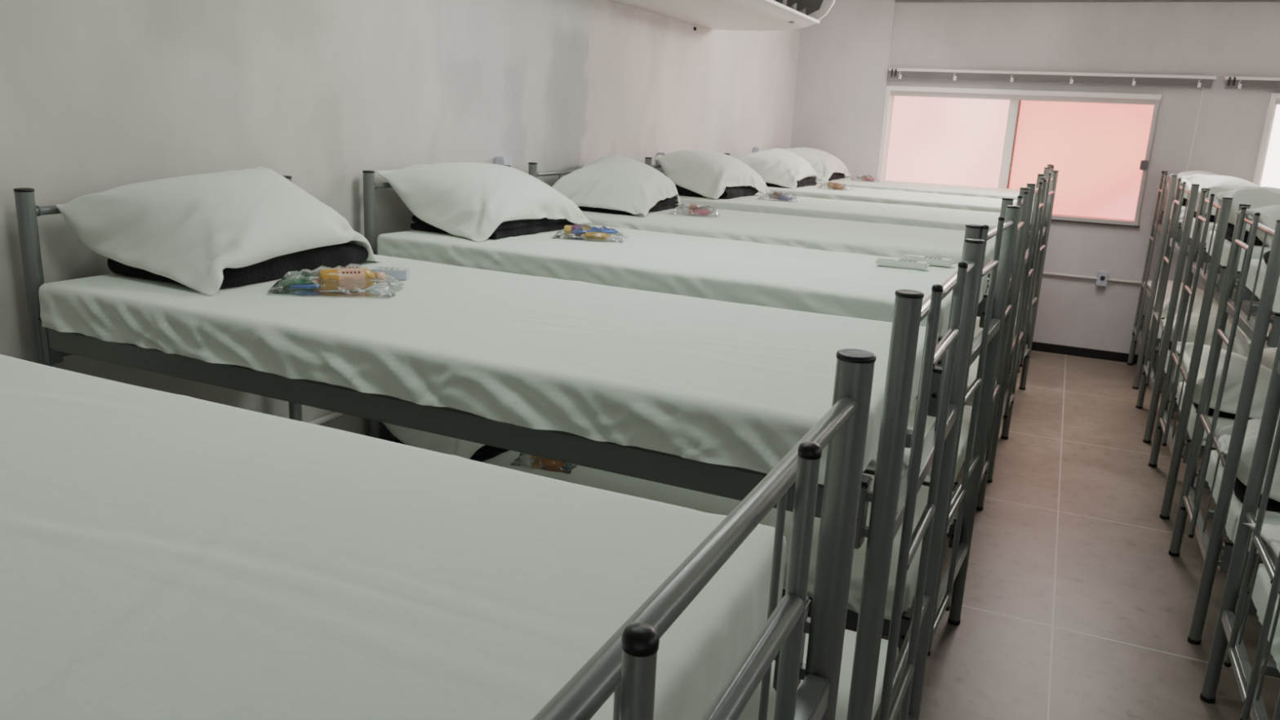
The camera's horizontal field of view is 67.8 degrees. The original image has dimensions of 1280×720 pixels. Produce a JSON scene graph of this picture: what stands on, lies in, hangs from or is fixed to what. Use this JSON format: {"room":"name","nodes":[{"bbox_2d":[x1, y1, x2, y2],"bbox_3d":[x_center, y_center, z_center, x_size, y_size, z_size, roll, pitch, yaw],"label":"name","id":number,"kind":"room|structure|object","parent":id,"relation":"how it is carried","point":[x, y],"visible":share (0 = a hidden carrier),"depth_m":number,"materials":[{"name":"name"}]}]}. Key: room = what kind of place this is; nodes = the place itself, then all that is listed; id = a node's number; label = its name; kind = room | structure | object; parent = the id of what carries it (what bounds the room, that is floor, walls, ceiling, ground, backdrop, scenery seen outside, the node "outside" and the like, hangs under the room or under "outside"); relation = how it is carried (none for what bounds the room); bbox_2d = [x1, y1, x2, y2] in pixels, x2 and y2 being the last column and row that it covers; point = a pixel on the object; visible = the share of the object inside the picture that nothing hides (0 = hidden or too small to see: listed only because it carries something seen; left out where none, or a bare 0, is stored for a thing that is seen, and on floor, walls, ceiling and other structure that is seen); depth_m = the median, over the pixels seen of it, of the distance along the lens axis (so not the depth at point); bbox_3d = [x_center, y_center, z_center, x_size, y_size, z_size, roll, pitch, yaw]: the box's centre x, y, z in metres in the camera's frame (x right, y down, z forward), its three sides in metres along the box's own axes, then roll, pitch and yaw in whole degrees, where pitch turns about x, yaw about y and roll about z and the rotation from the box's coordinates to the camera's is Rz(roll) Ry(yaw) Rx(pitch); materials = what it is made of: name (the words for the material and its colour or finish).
{"room":"dormitory","nodes":[
{"label":"dormitory","id":0,"kind":"room"},
{"bbox_2d":[0,0,799,442],"bbox_3d":[-0.761,-0.684,4.001,0.120,2.745,10.220,9,16,23],"label":"wall","id":1,"kind":"structure","parent":0,"point":[96,95],"depth_m":3.17,"materials":[{"name":"paint"}]},
{"bbox_2d":[306,412,346,425],"bbox_3d":[-0.417,-0.144,4.826,0.025,0.025,7.900,9,16,23],"label":"conduit","id":2,"kind":"object","parent":1,"relation":"attached to","point":[334,415],"visible":0.02,"depth_m":3.33,"materials":[{"name":"grey"}]},
{"bbox_2d":[494,156,511,167],"bbox_3d":[-0.590,-0.820,4.127,0.054,0.118,0.078,9,16,23],"label":"outlet box","id":3,"kind":"object","parent":1,"relation":"attached to","point":[498,160],"visible":0.3,"depth_m":4.09,"materials":[{"name":"grey"}]},
{"bbox_2d":[657,151,668,173],"bbox_3d":[0.142,-1.188,5.730,0.054,0.118,0.078,9,16,23],"label":"outlet box","id":4,"kind":"object","parent":1,"relation":"attached to","point":[660,170],"visible":0.27,"depth_m":5.70,"materials":[{"name":"grey"}]},
{"bbox_2d":[613,0,835,31],"bbox_3d":[0.517,-2.085,5.312,0.796,0.325,1.640,9,16,23],"label":"air conditioner","id":5,"kind":"object","parent":1,"relation":"attached to","point":[720,15],"visible":1,"depth_m":5.40,"materials":[{"name":"white plastic"}]},
{"bbox_2d":[752,146,761,152],"bbox_3d":[0.909,-1.592,7.398,0.054,0.118,0.078,9,16,23],"label":"outlet box","id":6,"kind":"object","parent":1,"relation":"attached to","point":[755,149],"visible":0.2,"depth_m":7.36,"materials":[{"name":"grey"}]},
{"bbox_2d":[807,350,1279,719],"bbox_3d":[1.540,1.062,3.359,5.470,0.100,10.380,9,16,23],"label":"floor","id":7,"kind":"structure","parent":0,"point":[1076,606],"depth_m":3.84,"materials":[{"name":"tile"}]},
{"bbox_2d":[13,175,984,719],"bbox_3d":[-0.374,0.399,2.338,2.079,1.514,0.844,9,16,24],"label":"bunk bed","id":8,"kind":"object","parent":7,"relation":"on","point":[893,497],"visible":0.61,"depth_m":1.74,"materials":[{"name":"grey paint"}]},
{"bbox_2d":[38,254,938,484],"bbox_3d":[-0.358,-0.079,2.220,1.938,0.110,0.907,9,16,24],"label":"mattress","id":9,"kind":"object","parent":8,"relation":"on","point":[706,380],"visible":0.72,"depth_m":1.90,"materials":[{"name":"white fabric"}]},
{"bbox_2d":[55,165,381,294],"bbox_3d":[-1.054,-0.364,2.484,0.484,0.249,0.669,9,16,24],"label":"pillow","id":10,"kind":"object","parent":9,"relation":"on","point":[185,230],"visible":0.98,"depth_m":2.28,"materials":[{"name":"fabric"}]},
{"bbox_2d":[106,243,368,288],"bbox_3d":[-1.036,-0.267,2.504,0.384,0.057,0.527,9,16,24],"label":"folded blanket","id":11,"kind":"object","parent":9,"relation":"on","point":[343,255],"visible":0.38,"depth_m":2.38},
{"bbox_2d":[267,263,404,297],"bbox_3d":[-0.725,-0.201,2.283,0.294,0.062,0.184,2,14,-4],"label":"clear bag","id":12,"kind":"object","parent":9,"relation":"on","point":[380,291],"visible":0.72,"depth_m":2.26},
{"bbox_2d":[277,277,316,287],"bbox_3d":[-0.821,-0.185,2.281,0.089,0.018,0.040,-3,15,-20],"label":"packet","id":13,"kind":"object","parent":12,"relation":"in","point":[299,281],"visible":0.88,"depth_m":2.27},
{"bbox_2d":[290,284,319,288],"bbox_3d":[-0.751,-0.177,2.264,0.150,0.016,0.011,0,15,-12],"label":"toothbrush","id":14,"kind":"object","parent":12,"relation":"in","point":[309,286],"visible":0.49,"depth_m":2.25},
{"bbox_2d":[318,266,385,290],"bbox_3d":[-0.686,-0.194,2.272,0.150,0.054,0.054,-5,16,-27],"label":"bottle","id":15,"kind":"object","parent":12,"relation":"in","point":[328,277],"visible":0.96,"depth_m":2.25,"materials":[{"name":"orange"}]},
{"bbox_2d":[340,266,359,273],"bbox_3d":[-0.686,-0.213,2.256,0.040,0.011,0.028,-5,16,-27],"label":"print","id":16,"kind":"object","parent":15,"relation":"on","point":[343,270],"depth_m":2.25,"materials":[{"name":"red"}]},
{"bbox_2d":[372,266,409,279],"bbox_3d":[-0.647,-0.226,2.477,0.088,0.026,0.046,2,14,-2],"label":"soap box","id":17,"kind":"object","parent":9,"relation":"on","point":[400,273],"visible":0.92,"depth_m":2.46,"materials":[{"name":"grey"}]},
{"bbox_2d":[737,629,898,719],"bbox_3d":[-0.395,0.704,2.423,1.937,0.109,0.906,9,16,24],"label":"mattress","id":18,"kind":"object","parent":8,"relation":"on","point":[750,712],"visible":0.02,"depth_m":2.20,"materials":[{"name":"white fabric"}]},
{"bbox_2d":[362,164,1019,656],"bbox_3d":[0.111,0.151,3.390,2.079,1.514,0.844,10,16,26],"label":"bunk bed","id":19,"kind":"object","parent":7,"relation":"on","point":[989,337],"visible":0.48,"depth_m":3.12,"materials":[{"name":"grey paint"}]},
{"bbox_2d":[377,225,987,336],"bbox_3d":[0.127,-0.328,3.272,1.934,0.110,0.903,10,16,26],"label":"mattress","id":20,"kind":"object","parent":19,"relation":"on","point":[851,285],"visible":0.75,"depth_m":2.98,"materials":[{"name":"white fabric"}]},
{"bbox_2d":[377,162,594,241],"bbox_3d":[-0.551,-0.612,3.555,0.489,0.241,0.695,11,17,30],"label":"pillow","id":21,"kind":"object","parent":20,"relation":"on","point":[468,200],"visible":1,"depth_m":3.36,"materials":[{"name":"fabric"}]},
{"bbox_2d":[410,215,574,239],"bbox_3d":[-0.541,-0.522,3.581,0.388,0.058,0.518,10,16,26],"label":"folded blanket","id":22,"kind":"object","parent":20,"relation":"on","point":[516,228],"visible":0.39,"depth_m":3.43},
{"bbox_2d":[551,224,628,242],"bbox_3d":[-0.178,-0.465,3.437,0.261,0.048,0.169,4,15,7],"label":"clear bag","id":23,"kind":"object","parent":20,"relation":"on","point":[612,239],"visible":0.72,"depth_m":3.42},
{"bbox_2d":[564,224,591,236],"bbox_3d":[-0.225,-0.467,3.442,0.100,0.040,0.039,2,14,-4],"label":"bottle","id":24,"kind":"object","parent":23,"relation":"in","point":[566,228],"visible":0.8,"depth_m":3.43,"materials":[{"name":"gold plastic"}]},
{"bbox_2d":[572,230,593,233],"bbox_3d":[-0.201,-0.462,3.428,0.089,0.010,0.035,-1,15,-15],"label":"sachet","id":25,"kind":"object","parent":23,"relation":"in","point":[575,231],"visible":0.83,"depth_m":3.41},
{"bbox_2d":[581,231,611,239],"bbox_3d":[-0.156,-0.442,3.392,0.103,0.022,0.045,4,15,7],"label":"packet","id":26,"kind":"object","parent":23,"relation":"in","point":[588,235],"visible":1,"depth_m":3.38,"materials":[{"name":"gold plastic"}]},
{"bbox_2d":[591,228,617,233],"bbox_3d":[-0.132,-0.467,3.450,0.108,0.012,0.058,3,14,1],"label":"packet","id":27,"kind":"object","parent":23,"relation":"in","point":[604,230],"visible":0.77,"depth_m":3.43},
{"bbox_2d":[875,257,929,270],"bbox_3d":[0.849,-0.313,3.081,0.165,0.026,0.052,10,16,26],"label":"remote control","id":28,"kind":"object","parent":20,"relation":"on","point":[883,261],"visible":1,"depth_m":3.06,"materials":[{"name":"white"}]},
{"bbox_2d":[901,253,954,266],"bbox_3d":[0.961,-0.334,3.183,0.165,0.026,0.052,10,16,25],"label":"remote control","id":29,"kind":"object","parent":20,"relation":"on","point":[931,260],"visible":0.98,"depth_m":3.16,"materials":[{"name":"white"}]},
{"bbox_2d":[482,450,954,620],"bbox_3d":[0.090,0.457,3.471,1.945,0.110,0.920,10,16,26],"label":"mattress","id":30,"kind":"object","parent":19,"relation":"on","point":[704,502],"visible":0.11,"depth_m":3.20,"materials":[{"name":"white fabric"}]},
{"bbox_2d":[382,422,484,459],"bbox_3d":[-0.661,0.183,3.695,0.489,0.241,0.695,11,17,30],"label":"pillow","id":31,"kind":"object","parent":30,"relation":"on","point":[410,437],"visible":0.06,"depth_m":3.44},
{"bbox_2d":[394,437,510,462],"bbox_3d":[-0.636,0.277,3.713,0.388,0.058,0.518,10,16,26],"label":"folded blanket","id":32,"kind":"object","parent":30,"relation":"on","point":[486,452],"visible":0.07,"depth_m":3.48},
{"bbox_2d":[509,453,577,474],"bbox_3d":[-0.341,0.352,3.482,0.233,0.050,0.148,7,15,15],"label":"clear bag","id":33,"kind":"object","parent":30,"relation":"on","point":[522,461],"visible":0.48,"depth_m":3.46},
{"bbox_2d":[531,454,546,460],"bbox_3d":[-0.348,0.349,3.498,0.100,0.042,0.041,2,14,-2],"label":"bottle","id":34,"kind":"object","parent":33,"relation":"in","point":[532,455],"visible":0.11,"depth_m":3.48,"materials":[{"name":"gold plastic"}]},
{"bbox_2d":[538,457,565,468],"bbox_3d":[-0.315,0.373,3.447,0.094,0.024,0.045,8,15,21],"label":"packet","id":35,"kind":"object","parent":33,"relation":"in","point":[547,462],"visible":0.94,"depth_m":3.43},
{"bbox_2d":[531,348,876,719],"bbox_3d":[-0.879,0.660,1.235,2.087,1.514,0.844,9,16,23],"label":"bunk bed","id":36,"kind":"object","parent":7,"relation":"on","point":[624,666],"visible":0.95,"depth_m":0.73,"materials":[{"name":"grey paint"}]},
{"bbox_2d":[0,354,786,719],"bbox_3d":[-0.879,0.188,1.089,1.945,0.110,0.920,9,16,23],"label":"mattress","id":37,"kind":"object","parent":36,"relation":"on","point":[164,555],"visible":0.95,"depth_m":0.93,"materials":[{"name":"white fabric"}]},
{"bbox_2d":[528,162,1030,545],"bbox_3d":[0.573,-0.090,4.410,2.079,1.514,0.844,9,16,24],"label":"bunk bed","id":38,"kind":"object","parent":7,"relation":"on","point":[1023,197],"visible":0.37,"depth_m":4.02,"materials":[{"name":"grey paint"}]},
{"bbox_2d":[581,208,995,274],"bbox_3d":[0.590,-0.569,4.293,1.937,0.109,0.906,9,16,24],"label":"mattress","id":39,"kind":"object","parent":38,"relation":"on","point":[895,241],"visible":0.64,"depth_m":4.01,"materials":[{"name":"white fabric"}]},
{"bbox_2d":[551,155,680,216],"bbox_3d":[-0.094,-0.850,4.566,0.477,0.238,0.704,7,15,16],"label":"pillow","id":40,"kind":"object","parent":39,"relation":"on","point":[632,186],"visible":0.94,"depth_m":4.33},
{"bbox_2d":[577,196,679,215],"bbox_3d":[-0.088,-0.757,4.577,0.391,0.058,0.527,9,16,24],"label":"folded blanket","id":41,"kind":"object","parent":39,"relation":"on","point":[668,203],"visible":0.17,"depth_m":4.49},
{"bbox_2d":[669,204,719,217],"bbox_3d":[0.258,-0.702,4.445,0.228,0.044,0.144,6,15,13],"label":"clear bag","id":42,"kind":"object","parent":39,"relation":"on","point":[678,210],"visible":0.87,"depth_m":4.45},
{"bbox_2d":[682,204,704,213],"bbox_3d":[0.250,-0.708,4.461,0.100,0.042,0.041,2,14,-4],"label":"bottle","id":43,"kind":"object","parent":42,"relation":"in","point":[687,210],"visible":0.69,"depth_m":4.44,"materials":[{"name":"red"}]},
{"bbox_2d":[690,208,712,215],"bbox_3d":[0.284,-0.685,4.410,0.094,0.024,0.045,8,15,19],"label":"packet","id":44,"kind":"object","parent":42,"relation":"in","point":[697,211],"visible":1,"depth_m":4.39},
{"bbox_2d":[865,398,972,484],"bbox_3d":[0.551,0.215,4.494,1.938,0.110,0.907,9,16,24],"label":"mattress","id":45,"kind":"object","parent":38,"relation":"on","point":[967,409],"visible":0.06,"depth_m":4.01,"materials":[{"name":"white fabric"}]},
{"bbox_2d":[644,156,1047,482],"bbox_3d":[1.103,-0.341,5.481,2.079,1.514,0.844,10,16,25],"label":"bunk bed","id":46,"kind":"object","parent":7,"relation":"on","point":[1028,253],"visible":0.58,"depth_m":4.84,"materials":[{"name":"grey paint"}]},
{"bbox_2d":[678,193,999,231],"bbox_3d":[1.120,-0.819,5.360,1.945,0.110,0.920,10,16,25],"label":"mattress","id":47,"kind":"object","parent":46,"relation":"on","point":[843,210],"visible":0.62,"depth_m":5.11,"materials":[{"name":"white fabric"}]},
{"bbox_2d":[654,150,769,199],"bbox_3d":[0.435,-1.109,5.638,0.471,0.253,0.682,13,17,34],"label":"pillow","id":48,"kind":"object","parent":47,"relation":"on","point":[708,174],"visible":0.99,"depth_m":5.45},
{"bbox_2d":[675,184,758,199],"bbox_3d":[0.446,-1.010,5.656,0.384,0.057,0.527,10,16,25],"label":"folded blanket","id":49,"kind":"object","parent":47,"relation":"on","point":[733,192],"visible":0.47,"depth_m":5.47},
{"bbox_2d":[757,191,799,202],"bbox_3d":[0.799,-0.942,5.470,0.231,0.046,0.143,8,15,19],"label":"clear bag","id":50,"kind":"object","parent":47,"relation":"on","point":[765,195],"visible":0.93,"depth_m":5.47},
{"bbox_2d":[768,191,786,199],"bbox_3d":[0.793,-0.947,5.487,0.100,0.042,0.041,3,14,2],"label":"bottle","id":51,"kind":"object","parent":50,"relation":"in","point":[775,195],"visible":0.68,"depth_m":5.47,"materials":[{"name":"red"}]},
{"bbox_2d":[774,195,792,200],"bbox_3d":[0.821,-0.923,5.433,0.094,0.024,0.045,10,16,25],"label":"packet","id":52,"kind":"object","parent":50,"relation":"in","point":[780,197],"visible":1,"depth_m":5.42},
{"bbox_2d":[965,355,979,406],"bbox_3d":[1.082,-0.036,5.565,1.934,0.110,0.902,10,16,25],"label":"mattress","id":53,"kind":"object","parent":46,"relation":"on","point":[973,368],"visible":0.02,"depth_m":5.02,"materials":[{"name":"white fabric"}]},
{"bbox_2d":[724,153,1058,417],"bbox_3d":[1.649,-0.607,6.614,2.079,1.514,0.844,10,16,27],"label":"bunk bed","id":54,"kind":"object","parent":7,"relation":"on","point":[1044,229],"visible":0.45,"depth_m":6.14,"materials":[{"name":"grey paint"}]},
{"bbox_2d":[756,183,1033,222],"bbox_3d":[1.665,-1.086,6.496,1.938,0.110,0.907,10,16,27],"label":"mattress","id":55,"kind":"object","parent":54,"relation":"on","point":[861,194],"visible":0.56,"depth_m":6.21,"materials":[{"name":"white fabric"}]},
{"bbox_2d":[737,147,817,188],"bbox_3d":[0.989,-1.380,6.798,0.484,0.249,0.669,10,16,27],"label":"pillow","id":56,"kind":"object","parent":55,"relation":"on","point":[783,167],"visible":0.91,"depth_m":6.59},
{"bbox_2d":[764,177,817,187],"bbox_3d":[1.003,-1.283,6.817,0.388,0.058,0.518,10,16,27],"label":"folded blanket","id":57,"kind":"object","parent":55,"relation":"on","point":[807,181],"visible":0.34,"depth_m":6.73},
{"bbox_2d":[816,181,853,190],"bbox_3d":[1.361,-1.216,6.633,0.229,0.048,0.147,12,17,32],"label":"clear bag","id":58,"kind":"object","parent":55,"relation":"on","point":[824,184],"visible":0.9,"depth_m":6.64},
{"bbox_2d":[831,185,844,189],"bbox_3d":[1.373,-1.196,6.593,0.094,0.024,0.045,14,18,38],"label":"packet","id":59,"kind":"object","parent":58,"relation":"in","point":[837,187],"visible":1,"depth_m":6.58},
{"bbox_2d":[973,316,1016,338],"bbox_3d":[1.629,-0.302,6.699,1.937,0.109,0.906,10,16,27],"label":"mattress","id":60,"kind":"object","parent":54,"relation":"on","point":[977,330],"visible":0.02,"depth_m":6.23,"materials":[{"name":"white fabric"}]},
{"bbox_2d":[1017,164,1054,373],"bbox_3d":[2.115,-0.869,7.714,2.079,1.514,0.844,9,16,23],"label":"bunk bed","id":61,"kind":"object","parent":7,"relation":"on","point":[1050,167],"visible":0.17,"depth_m":6.95,"materials":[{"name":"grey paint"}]},
{"bbox_2d":[817,177,1034,199],"bbox_3d":[2.131,-1.348,7.596,1.934,0.110,0.902,9,16,23],"label":"mattress","id":62,"kind":"object","parent":61,"relation":"on","point":[982,192],"visible":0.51,"depth_m":7.30,"materials":[{"name":"white fabric"}]},
{"bbox_2d":[785,147,852,181],"bbox_3d":[1.433,-1.622,7.837,0.489,0.241,0.695,10,16,26],"label":"pillow","id":63,"kind":"object","parent":62,"relation":"on","point":[824,163],"visible":0.62,"depth_m":7.63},
{"bbox_2d":[828,172,844,180],"bbox_3d":[1.446,-1.532,7.862,0.391,0.058,0.527,9,16,23],"label":"folded blanket","id":64,"kind":"object","parent":62,"relation":"on","point":[835,175],"visible":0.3,"depth_m":7.78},
{"bbox_2d":[850,174,879,182],"bbox_3d":[1.836,-1.484,7.753,0.229,0.051,0.148,6,15,12],"label":"clear bag","id":65,"kind":"object","parent":62,"relation":"on","point":[853,178],"visible":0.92,"depth_m":7.75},
{"bbox_2d":[1126,170,1182,389],"bbox_3d":[4.672,-0.469,6.636,2.087,1.514,0.844,9,16,23],"label":"bunk bed","id":66,"kind":"object","parent":7,"relation":"on","point":[1162,226],"visible":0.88,"depth_m":6.78,"materials":[{"name":"grey paint"}]},
{"bbox_2d":[1169,200,1186,222],"bbox_3d":[4.705,-0.944,6.507,1.938,0.110,0.907,9,16,23],"label":"mattress","id":67,"kind":"object","parent":66,"relation":"on","point":[1183,208],"visible":0.04,"depth_m":6.48,"materials":[{"name":"white fabric"}]},
{"bbox_2d":[1167,170,1219,199],"bbox_3d":[4.008,-1.220,6.751,0.489,0.241,0.695,10,16,26],"label":"pillow","id":68,"kind":"object","parent":67,"relation":"on","point":[1191,172],"visible":0.2,"depth_m":6.59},
{"bbox_2d":[1149,309,1277,351],"bbox_3d":[4.667,-0.160,6.708,1.937,0.109,0.906,9,16,23],"label":"mattress","id":69,"kind":"object","parent":66,"relation":"on","point":[1252,318],"visible":0.02,"depth_m":6.68,"materials":[{"name":"white fabric"}]},
{"bbox_2d":[1139,280,1229,323],"bbox_3d":[3.977,-0.438,6.968,0.477,0.238,0.704,7,15,14],"label":"pillow","id":70,"kind":"object","parent":69,"relation":"on","point":[1199,293],"visible":0.32,"depth_m":6.74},
{"bbox_2d":[1135,177,1206,443],"bbox_3d":[4.117,-0.186,5.438,2.087,1.514,0.844,9,16,23],"label":"bunk bed","id":71,"kind":"object","parent":7,"relation":"on","point":[1175,233],"visible":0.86,"depth_m":5.59,"materials":[{"name":"grey paint"}]},
{"bbox_2d":[1181,213,1217,242],"bbox_3d":[4.149,-0.662,5.311,1.945,0.110,0.920,9,16,23],"label":"mattress","id":72,"kind":"object","parent":71,"relation":"on","point":[1211,224],"visible":0.06,"depth_m":5.29,"materials":[{"name":"white fabric"}]},
{"bbox_2d":[1193,211,1214,222],"bbox_3d":[3.466,-0.846,5.579,0.391,0.058,0.527,9,16,23],"label":"folded blanket","id":73,"kind":"object","parent":72,"relation":"on","point":[1212,217],"visible":0.06,"depth_m":5.40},
{"bbox_2d":[1181,173,1258,215],"bbox_3d":[3.448,-0.943,5.561,0.484,0.249,0.669,9,16,23],"label":"pillow","id":74,"kind":"object","parent":72,"relation":"on","point":[1217,184],"visible":0.27,"depth_m":5.42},
{"bbox_2d":[1158,339,1275,383],"bbox_3d":[4.113,0.122,5.511,1.934,0.110,0.902,9,16,23],"label":"mattress","id":75,"kind":"object","parent":71,"relation":"on","point":[1268,356],"visible":0.05,"depth_m":5.73,"materials":[{"name":"white fabric"}]},
{"bbox_2d":[1160,312,1249,357],"bbox_3d":[3.416,-0.153,5.755,0.489,0.241,0.695,10,16,26],"label":"pillow","id":76,"kind":"object","parent":75,"relation":"on","point":[1241,346],"visible":0.32,"depth_m":5.54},
{"bbox_2d":[1147,187,1240,519],"bbox_3d":[3.606,0.078,4.321,2.087,1.514,0.844,9,16,23],"label":"bunk bed","id":77,"kind":"object","parent":7,"relation":"on","point":[1163,426],"visible":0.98,"depth_m":4.47,"materials":[{"name":"grey paint"}]},
{"bbox_2d":[1175,382,1234,447],"bbox_3d":[3.602,0.386,4.394,1.938,0.110,0.907,9,16,23],"label":"mattress","id":78,"kind":"object","parent":77,"relation":"on","point":[1222,422],"visible":0.16,"depth_m":4.48,"materials":[{"name":"white fabric"}]},
{"bbox_2d":[1184,386,1252,419],"bbox_3d":[2.914,0.201,4.665,0.388,0.058,0.518,9,16,23],"label":"folded blanket","id":79,"kind":"object","parent":78,"relation":"on","point":[1221,414],"visible":0.08,"depth_m":4.47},
{"bbox_2d":[1176,341,1279,420],"bbox_3d":[2.900,0.104,4.645,0.484,0.249,0.669,9,16,23],"label":"pillow","id":80,"kind":"object","parent":78,"relation":"on","point":[1237,362],"visible":0.44,"depth_m":4.44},
{"bbox_2d":[1205,231,1271,271],"bbox_3d":[3.638,-0.397,4.191,1.937,0.109,0.906,9,16,23],"label":"mattress","id":81,"kind":"object","parent":77,"relation":"on","point":[1256,251],"visible":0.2,"depth_m":4.27,"materials":[{"name":"white fabric"}]},
{"bbox_2d":[1215,222,1266,245],"bbox_3d":[2.952,-0.582,4.463,0.388,0.058,0.518,9,16,23],"label":"folded blanket","id":82,"kind":"object","parent":81,"relation":"on","point":[1230,228],"visible":0.27,"depth_m":4.36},
{"bbox_2d":[1215,186,1279,231],"bbox_3d":[2.944,-0.681,4.445,0.471,0.253,0.682,12,17,32],"label":"pillow","id":83,"kind":"object","parent":81,"relation":"on","point":[1257,197],"visible":0.42,"depth_m":4.26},
{"bbox_2d":[1168,203,1279,644],"bbox_3d":[3.102,0.340,3.212,2.087,1.514,0.844,9,16,23],"label":"bunk bed","id":84,"kind":"object","parent":7,"relation":"on","point":[1190,498],"visible":0.97,"depth_m":3.39,"materials":[{"name":"grey paint"}]},
{"bbox_2d":[1204,449,1279,553],"bbox_3d":[3.097,0.648,3.287,1.945,0.110,0.920,9,16,23],"label":"mattress","id":85,"kind":"object","parent":84,"relation":"on","point":[1271,517],"visible":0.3,"depth_m":3.42,"materials":[{"name":"white fabric"}]},
{"bbox_2d":[1217,418,1279,502],"bbox_3d":[2.403,0.364,3.538,0.471,0.253,0.682,12,17,32],"label":"pillow","id":86,"kind":"object","parent":85,"relation":"on","point":[1253,425],"visible":0.36,"depth_m":3.36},
{"bbox_2d":[1221,462,1279,511],"bbox_3d":[2.414,0.463,3.557,0.384,0.057,0.527,9,16,23],"label":"folded blanket","id":87,"kind":"object","parent":85,"relation":"on","point":[1239,487],"visible":0.21,"depth_m":3.40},
{"bbox_2d":[1245,258,1279,312],"bbox_3d":[3.135,-0.135,3.082,1.934,0.110,0.902,9,16,23],"label":"mattress","id":88,"kind":"object","parent":84,"relation":"on","point":[1254,263],"visible":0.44,"depth_m":3.56,"materials":[{"name":"white fabric"}]},
{"bbox_2d":[1235,204,1279,248],"bbox_3d":[2.444,-0.413,3.341,0.477,0.238,0.704,7,15,14],"label":"pillow","id":89,"kind":"object","parent":88,"relation":"on","point":[1268,216],"visible":0.65,"depth_m":3.48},
{"bbox_2d":[1262,250,1270,264],"bbox_3d":[2.451,-0.320,3.355,0.384,0.057,0.527,9,16,23],"label":"folded blanket","id":90,"kind":"object","parent":88,"relation":"on","point":[1266,255],"visible":0.28,"depth_m":3.57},
{"bbox_2d":[1200,336,1279,719],"bbox_3d":[2.615,0.591,2.149,2.087,1.514,0.844,9,16,23],"label":"bunk bed","id":91,"kind":"object","parent":7,"relation":"on","point":[1227,630],"visible":1,"depth_m":2.79,"materials":[{"name":"grey paint"}]},
{"bbox_2d":[1251,563,1279,672],"bbox_3d":[2.610,0.900,2.222,1.937,0.109,0.906,9,16,23],"label":"mattress","id":92,"kind":"object","parent":91,"relation":"on","point":[1262,587],"visible":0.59,"depth_m":2.79,"materials":[{"name":"white fabric"}]},
{"bbox_2d":[1244,523,1279,564],"bbox_3d":[1.895,0.634,2.428,0.477,0.238,0.704,7,15,14],"label":"pillow","id":93,"kind":"object","parent":92,"relation":"on","point":[1270,534],"visible":0.73,"depth_m":2.64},
{"bbox_2d":[887,2,1279,355],"bbox_3d":[3.671,-1.378,7.510,5.070,2.745,0.160,9,16,23],"label":"wall","id":94,"kind":"structure","parent":0,"point":[1220,40],"depth_m":7.33,"materials":[{"name":"paint"}]},
{"bbox_2d":[790,0,895,177],"bbox_3d":[1.669,-1.664,8.248,0.768,2.745,0.040,9,16,23],"label":"wall","id":95,"kind":"structure","parent":94,"relation":"attached to","point":[843,60],"depth_m":8.05,"materials":[{"name":"paint"}]},
{"bbox_2d":[876,85,1161,227],"bbox_3d":[2.968,-1.660,7.682,2.055,0.993,0.130,9,16,23],"label":"window","id":96,"kind":"structure","parent":94,"relation":"in","point":[1100,144],"depth_m":7.62,"materials":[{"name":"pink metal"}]},
{"bbox_2d":[888,67,1216,88],"bbox_3d":[3.130,-2.199,7.419,2.358,0.085,0.059,9,16,23],"label":"curtain rail","id":97,"kind":"object","parent":94,"relation":"attached to","point":[1136,80],"visible":1,"depth_m":7.36,"materials":[{"name":"white metal"}]},
{"bbox_2d":[1186,88,1204,170],"bbox_3d":[4.130,-1.682,7.099,0.011,0.680,0.035,9,16,23],"label":"blind cord","id":98,"kind":"object","parent":97,"relation":"hanging from","point":[1203,88],"visible":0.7,"depth_m":7.09,"materials":[{"name":"white plastic"}]},
{"bbox_2d":[894,0,1279,2],"bbox_3d":[4.040,-2.619,6.936,4.300,0.022,0.040,9,16,23],"label":"trim","id":99,"kind":"structure","parent":94,"relation":"attached to","point":[895,1],"depth_m":7.20,"materials":[{"name":"grey"}]},
{"bbox_2d":[1031,341,1158,366],"bbox_3d":[3.575,-0.067,7.767,5.070,0.072,0.012,9,16,23],"label":"baseboard","id":100,"kind":"structure","parent":94,"relation":"attached to","point":[1037,346],"depth_m":7.75,"materials":[{"name":"black"}]},
{"bbox_2d":[1095,271,1108,286],"bbox_3d":[3.670,-0.645,7.562,0.078,0.118,0.054,9,16,23],"label":"outlet box","id":101,"kind":"object","parent":94,"relation":"attached to","point":[1102,276],"visible":1,"depth_m":7.54,"materials":[{"name":"grey"}]},
{"bbox_2d":[1022,269,1234,293],"bbox_3d":[4.042,-0.586,7.422,3.900,0.025,0.025,9,16,23],"label":"conduit","id":102,"kind":"object","parent":94,"relation":"attached to","point":[1044,273],"visible":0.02,"depth_m":7.60,"materials":[{"name":"grey"}]},
{"bbox_2d":[1224,75,1279,90],"bbox_3d":[5.085,-1.893,6.595,1.815,0.085,0.059,9,16,23],"label":"raised blind","id":103,"kind":"object","parent":94,"relation":"attached to","point":[1255,82],"visible":1,"depth_m":6.86,"materials":[{"name":"white metal"}]},
{"bbox_2d":[1252,93,1279,188],"bbox_3d":[5.207,-1.328,6.742,1.485,1.027,0.115,9,16,23],"label":"window","id":104,"kind":"structure","parent":94,"relation":"in","point":[1267,171],"depth_m":6.99,"materials":[{"name":"glass"}]},
{"label":"outside","id":105,"kind":"structure","parent":0,"visible":0},
{"bbox_2d":[1008,100,1133,221],"bbox_3d":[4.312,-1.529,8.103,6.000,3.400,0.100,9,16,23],"label":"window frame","id":106,"kind":"structure","parent":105,"point":[1020,100],"depth_m":8.38,"materials":[{"name":"metal"}]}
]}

